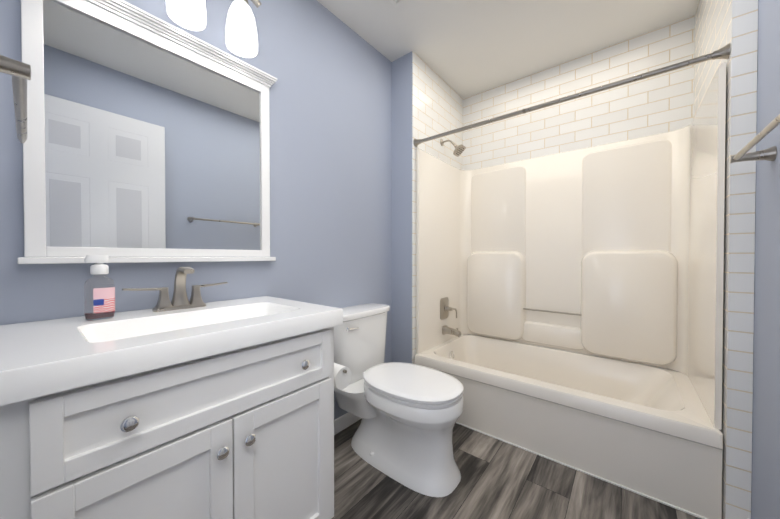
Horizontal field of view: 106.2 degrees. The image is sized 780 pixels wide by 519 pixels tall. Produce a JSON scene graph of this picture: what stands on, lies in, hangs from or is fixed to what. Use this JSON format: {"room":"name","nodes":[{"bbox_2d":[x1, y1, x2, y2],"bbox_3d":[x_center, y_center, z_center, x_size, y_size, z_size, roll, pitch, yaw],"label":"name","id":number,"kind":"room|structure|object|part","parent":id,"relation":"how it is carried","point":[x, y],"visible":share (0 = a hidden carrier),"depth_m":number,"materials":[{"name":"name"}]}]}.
{"room":"bathroom","nodes":[
{"label":"bathroom","id":0,"kind":"room"},
{"bbox_2d":[0,0,411,419],"bbox_3d":[-0.277,-0.206,1.816,0.308,2.560,2.902,1,1,39],"label":"wall","id":1,"kind":"structure","parent":0,"point":[340,104],"depth_m":1.64,"materials":[{"name":"blue paint"}]},
{"bbox_2d":[17,0,276,263],"bbox_3d":[-0.827,-0.439,1.145,0.051,0.897,0.813,1,1,39],"label":"mirror","id":2,"kind":"object","parent":1,"relation":"attached to","point":[148,137],"visible":0.98,"depth_m":1.06,"materials":[{"name":"white mirror"}]},
{"bbox_2d":[17,257,275,263],"bbox_3d":[-0.827,0.000,1.150,0.051,0.019,0.785,1,1,39],"label":"shelf","id":3,"kind":"object","parent":2,"relation":"attached to","point":[21,260],"depth_m":1.04,"materials":[{"name":"white wood"}]},
{"bbox_3d":[-0.827,-0.865,1.141,0.049,0.044,0.813,1,1,39],"label":"crown","id":4,"kind":"part","parent":2,"relation":"part of","materials":[{"name":"white wood"}]},
{"bbox_2d":[166,0,261,57],"bbox_3d":[-0.773,-1.055,1.101,0.179,0.325,0.567,1,1,39],"label":"sconce","id":5,"kind":"object","parent":1,"relation":"attached to","point":[241,38],"visible":1,"depth_m":1.19,"materials":[{"name":"white glass"}]},
{"bbox_3d":[-0.752,-0.985,1.085,0.124,0.185,0.124,1,1,39],"label":"lamp shade","id":6,"kind":"part","parent":5,"relation":"part of","materials":[{"name":"white glass"}]},
{"bbox_3d":[-0.627,-0.987,1.240,0.124,0.185,0.124,1,1,39],"label":"lamp shade","id":7,"kind":"part","parent":5,"relation":"part of","materials":[{"name":"white glass"}]},
{"bbox_3d":[-0.752,-1.128,1.083,0.054,0.055,0.567,1,1,39],"label":"arm","id":8,"kind":"part","parent":5,"relation":"part of"},
{"bbox_2d":[334,412,361,434],"bbox_3d":[-0.295,1.029,1.851,0.012,0.090,0.992,1,1,39],"label":"baseboard","id":9,"kind":"structure","parent":1,"relation":"attached to","point":[344,421],"depth_m":1.85,"materials":[{"name":"white wood"}]},
{"bbox_2d":[412,51,462,363],"bbox_3d":[0.419,-0.213,2.426,0.008,2.560,0.822,1,1,39],"label":"wall tile","id":10,"kind":"structure","parent":1,"relation":"attached to","point":[437,103],"depth_m":2.27,"materials":[{"name":"white tile"}]},
{"bbox_2d":[442,325,460,336],"bbox_3d":[0.503,0.583,2.377,0.142,0.068,0.068,1,1,39],"label":"spout","id":11,"kind":"object","parent":10,"relation":"attached to","point":[446,329],"visible":1,"depth_m":2.36,"materials":[{"name":"silver metal"}]},
{"bbox_2d":[440,139,465,156],"bbox_3d":[0.505,-0.913,2.359,0.198,0.165,0.096,1,1,39],"label":"shower head","id":12,"kind":"object","parent":10,"relation":"attached to","point":[459,150],"visible":1,"depth_m":2.33},
{"bbox_2d":[440,297,456,319],"bbox_3d":[0.483,0.403,2.401,0.077,0.176,0.159,1,1,39],"label":"trim","id":13,"kind":"structure","parent":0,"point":[445,308],"depth_m":2.39,"materials":[{"name":"silver metal"}]},
{"bbox_3d":[0.454,0.402,2.415,0.016,0.176,0.144,1,1,39],"label":"plate","id":14,"kind":"part","parent":13,"relation":"part of","materials":[{"name":"silver metal"}]},
{"bbox_2d":[317,0,698,98],"bbox_3d":[0.385,-1.530,1.266,2.010,0.100,2.902,1,1,39],"label":"ceiling","id":15,"kind":"structure","parent":0,"point":[463,49],"depth_m":1.89,"materials":[{"name":"white paint"}]},
{"bbox_2d":[389,0,406,7],"bbox_3d":[0.052,-1.475,1.523,0.270,0.014,0.270,1,1,39],"label":"ceiling vent","id":16,"kind":"object","parent":15,"relation":"in","point":[395,3],"visible":1,"depth_m":1.68,"materials":[{"name":"white plastic"}]},
{"bbox_2d":[332,419,700,518],"bbox_3d":[0.385,1.130,1.296,2.010,0.100,2.902,1,1,39],"label":"floor","id":17,"kind":"structure","parent":0,"point":[501,480],"depth_m":1.36,"materials":[{"name":"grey wood"}]},
{"bbox_2d":[0,267,342,518],"bbox_3d":[-0.651,0.556,0.954,0.576,1.056,0.833,1,1,39],"label":"bathroom vanity","id":18,"kind":"object","parent":17,"relation":"on","point":[181,406],"visible":1,"depth_m":0.74,"materials":[{"name":"white painted wood"},{"name":"cultured marble"},{"name":"brushed nickel"}]},
{"bbox_2d":[84,255,114,320],"bbox_3d":[-0.906,0.086,0.915,0.043,0.199,0.068,1,1,39],"label":"soap bottle","id":19,"kind":"object","parent":18,"relation":"on","point":[99,294],"visible":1,"depth_m":0.90,"materials":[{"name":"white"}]},
{"bbox_3d":[-0.560,0.350,0.629,0.028,0.034,0.034,1,1,39],"label":"knob","id":20,"kind":"part","parent":18,"relation":"part of","materials":[{"name":"silver metal"}]},
{"bbox_3d":[-0.552,0.702,0.679,0.019,0.520,0.352,1,1,39],"label":"door","id":21,"kind":"part","parent":18,"relation":"part of","materials":[{"name":"white wood"}]},
{"bbox_2d":[122,267,227,311],"bbox_3d":[-0.761,0.106,1.081,0.127,0.158,0.327,1,1,39],"label":"faucet","id":22,"kind":"object","parent":18,"relation":"on","point":[179,303],"depth_m":1.09,"materials":[{"name":"silver metal"}]},
{"bbox_3d":[-0.443,0.345,0.811,0.019,0.170,0.700,1,1,39],"label":"drawer","id":23,"kind":"part","parent":18,"relation":"part of","materials":[{"name":"white wood"}]},
{"bbox_3d":[-0.444,0.509,0.773,0.028,0.034,0.034,1,1,39],"label":"knob","id":24,"kind":"part","parent":18,"relation":"part of","materials":[{"name":"silver metal"}]},
{"bbox_3d":[-0.399,0.508,0.830,0.028,0.034,0.034,1,1,39],"label":"knob","id":25,"kind":"part","parent":18,"relation":"part of","materials":[{"name":"silver metal"}]},
{"bbox_3d":[-0.331,0.699,0.953,0.019,0.520,0.344,1,1,39],"label":"door","id":26,"kind":"part","parent":18,"relation":"part of","materials":[{"name":"white wood"}]},
{"bbox_3d":[-0.284,0.347,0.970,0.028,0.034,0.034,1,1,39],"label":"knob","id":27,"kind":"part","parent":18,"relation":"part of","materials":[{"name":"silver metal"}]},
{"bbox_2d":[334,363,351,389],"bbox_3d":[-0.238,0.483,1.221,0.115,0.105,0.132,1,1,39],"label":"paper holder","id":28,"kind":"object","parent":18,"relation":"attached to","point":[342,376],"visible":0.52,"depth_m":1.21,"materials":[{"name":"white paper"}]},
{"bbox_2d":[334,303,463,496],"bbox_3d":[0.021,0.688,1.623,0.786,0.776,0.476,1,1,39],"label":"toilet","id":29,"kind":"object","parent":17,"relation":"on","point":[409,414],"visible":0.83,"depth_m":1.49,"materials":[{"name":"white ceramic"}]},
{"bbox_3d":[-0.203,0.523,1.802,0.185,0.368,0.444,1,1,39],"label":"tank","id":30,"kind":"part","parent":29,"relation":"part of","materials":[{"name":"white ceramic"}]},
{"bbox_3d":[-0.201,0.319,1.798,0.205,0.040,0.476,1,1,39],"label":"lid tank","id":31,"kind":"part","parent":29,"relation":"part of","materials":[{"name":"white ceramic"}]},
{"bbox_3d":[0.066,0.874,1.589,0.671,0.405,0.380,1,1,39],"label":"bowl","id":32,"kind":"part","parent":29,"relation":"part of","materials":[{"name":"white ceramic"}]},
{"bbox_3d":[0.112,0.660,1.549,0.548,0.020,0.384,1,1,39],"label":"seat","id":33,"kind":"part","parent":29,"relation":"part of","materials":[{"name":"white plastic"}]},
{"bbox_3d":[0.112,0.636,1.549,0.552,0.022,0.388,1,1,39],"label":"lid","id":34,"kind":"part","parent":29,"relation":"part of","materials":[{"name":"white plastic"}]},
{"bbox_2d":[414,62,725,518],"bbox_3d":[1.010,0.133,1.955,1.500,1.879,0.810,1,1,39],"label":"tub","id":35,"kind":"object","parent":17,"relation":"on","point":[581,290],"visible":0.94,"depth_m":1.92,"materials":[{"name":"white plastic"}]},
{"bbox_2d":[467,251,525,339],"bbox_3d":[0.890,0.299,2.510,0.502,0.742,0.064,1,1,39],"label":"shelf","id":36,"kind":"object","parent":35,"relation":"attached to","point":[496,280],"depth_m":2.47,"materials":[{"name":"white plastic"}]},
{"bbox_3d":[0.917,-0.055,2.517,0.467,1.437,0.014,1,1,39],"label":"panel","id":37,"kind":"part","parent":35,"relation":"part of","materials":[{"name":"white plastic"}]},
{"bbox_3d":[1.240,0.582,2.252,0.462,0.168,0.032,1,1,39],"label":"panel","id":38,"kind":"part","parent":35,"relation":"part of","materials":[{"name":"white plastic"}]},
{"bbox_3d":[1.578,-0.049,1.983,0.477,1.437,0.014,1,1,39],"label":"panel","id":39,"kind":"part","parent":35,"relation":"part of","materials":[{"name":"white plastic"}]},
{"bbox_2d":[580,250,677,364],"bbox_3d":[1.573,0.305,1.958,0.512,0.742,0.064,1,1,39],"label":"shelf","id":40,"kind":"object","parent":35,"relation":"attached to","point":[629,298],"depth_m":1.92,"materials":[{"name":"white plastic"}]},
{"bbox_2d":[751,0,779,518],"bbox_3d":[1.098,-0.193,0.705,0.178,2.560,2.902,1,1,39],"label":"wall","id":41,"kind":"structure","parent":0,"point":[765,492],"depth_m":1.01,"materials":[{"name":"blue paint"}]},
{"bbox_2d":[694,0,731,518],"bbox_3d":[1.599,-0.202,1.473,0.008,2.560,0.822,1,1,39],"label":"wall tile","id":42,"kind":"structure","parent":41,"relation":"attached to","point":[712,25],"depth_m":1.23,"materials":[{"name":"white tile"}]},
{"bbox_2d":[413,43,730,146],"bbox_3d":[0.770,-0.839,1.647,1.507,0.056,0.056,1,1,39],"label":"curtain rod","id":43,"kind":"object","parent":42,"relation":"attached to","point":[723,52],"visible":1,"depth_m":1.43,"materials":[{"name":"silver metal"}]},
{"bbox_2d":[725,0,757,518],"bbox_3d":[1.360,-0.198,1.132,0.065,2.560,0.008,1,1,39],"label":"wall tile","id":44,"kind":"structure","parent":41,"relation":"attached to","point":[742,193],"depth_m":1.13,"materials":[{"name":"white tile"}]},
{"bbox_2d":[730,114,779,162],"bbox_3d":[1.044,-0.349,0.765,0.097,0.048,0.710,1,1,39],"label":"towel rail","id":45,"kind":"object","parent":41,"relation":"attached to","point":[767,154],"visible":1,"depth_m":0.96,"materials":[{"name":"silver metal"}]},
{"bbox_3d":[1.236,-0.352,1.002,0.097,0.048,0.048,1,1,39],"label":"post","id":46,"kind":"part","parent":45,"relation":"part of","materials":[{"name":"silver metal"}]},
{"bbox_3d":[1.260,-0.212,2.363,1.770,2.560,0.120,1,1,39],"label":"wall","id":47,"kind":"structure","parent":0,"visible":0},
{"bbox_2d":[463,15,694,169],"bbox_3d":[1.270,-0.211,2.272,1.524,2.560,0.008,1,1,39],"label":"wall tile","id":48,"kind":"structure","parent":47,"relation":"attached to","point":[659,104],"depth_m":2.11,"materials":[{"name":"white tile"}]},
{"bbox_3d":[-0.489,-0.188,0.199,1.770,2.560,0.120,1,1,39],"label":"wall","id":49,"kind":"structure","parent":0,"visible":0},
{"bbox_2d":[0,55,30,142],"bbox_3d":[-0.794,-0.307,0.585,0.499,0.048,0.097,1,1,39],"label":"towel rail","id":50,"kind":"object","parent":49,"relation":"attached to","point":[19,72],"visible":1,"depth_m":0.51,"materials":[{"name":"silver metal"}]},
{"bbox_3d":[-0.619,-0.305,0.443,0.048,0.048,0.097,1,1,39],"label":"post","id":51,"kind":"part","parent":50,"relation":"part of","materials":[{"name":"silver metal"}]}
]}

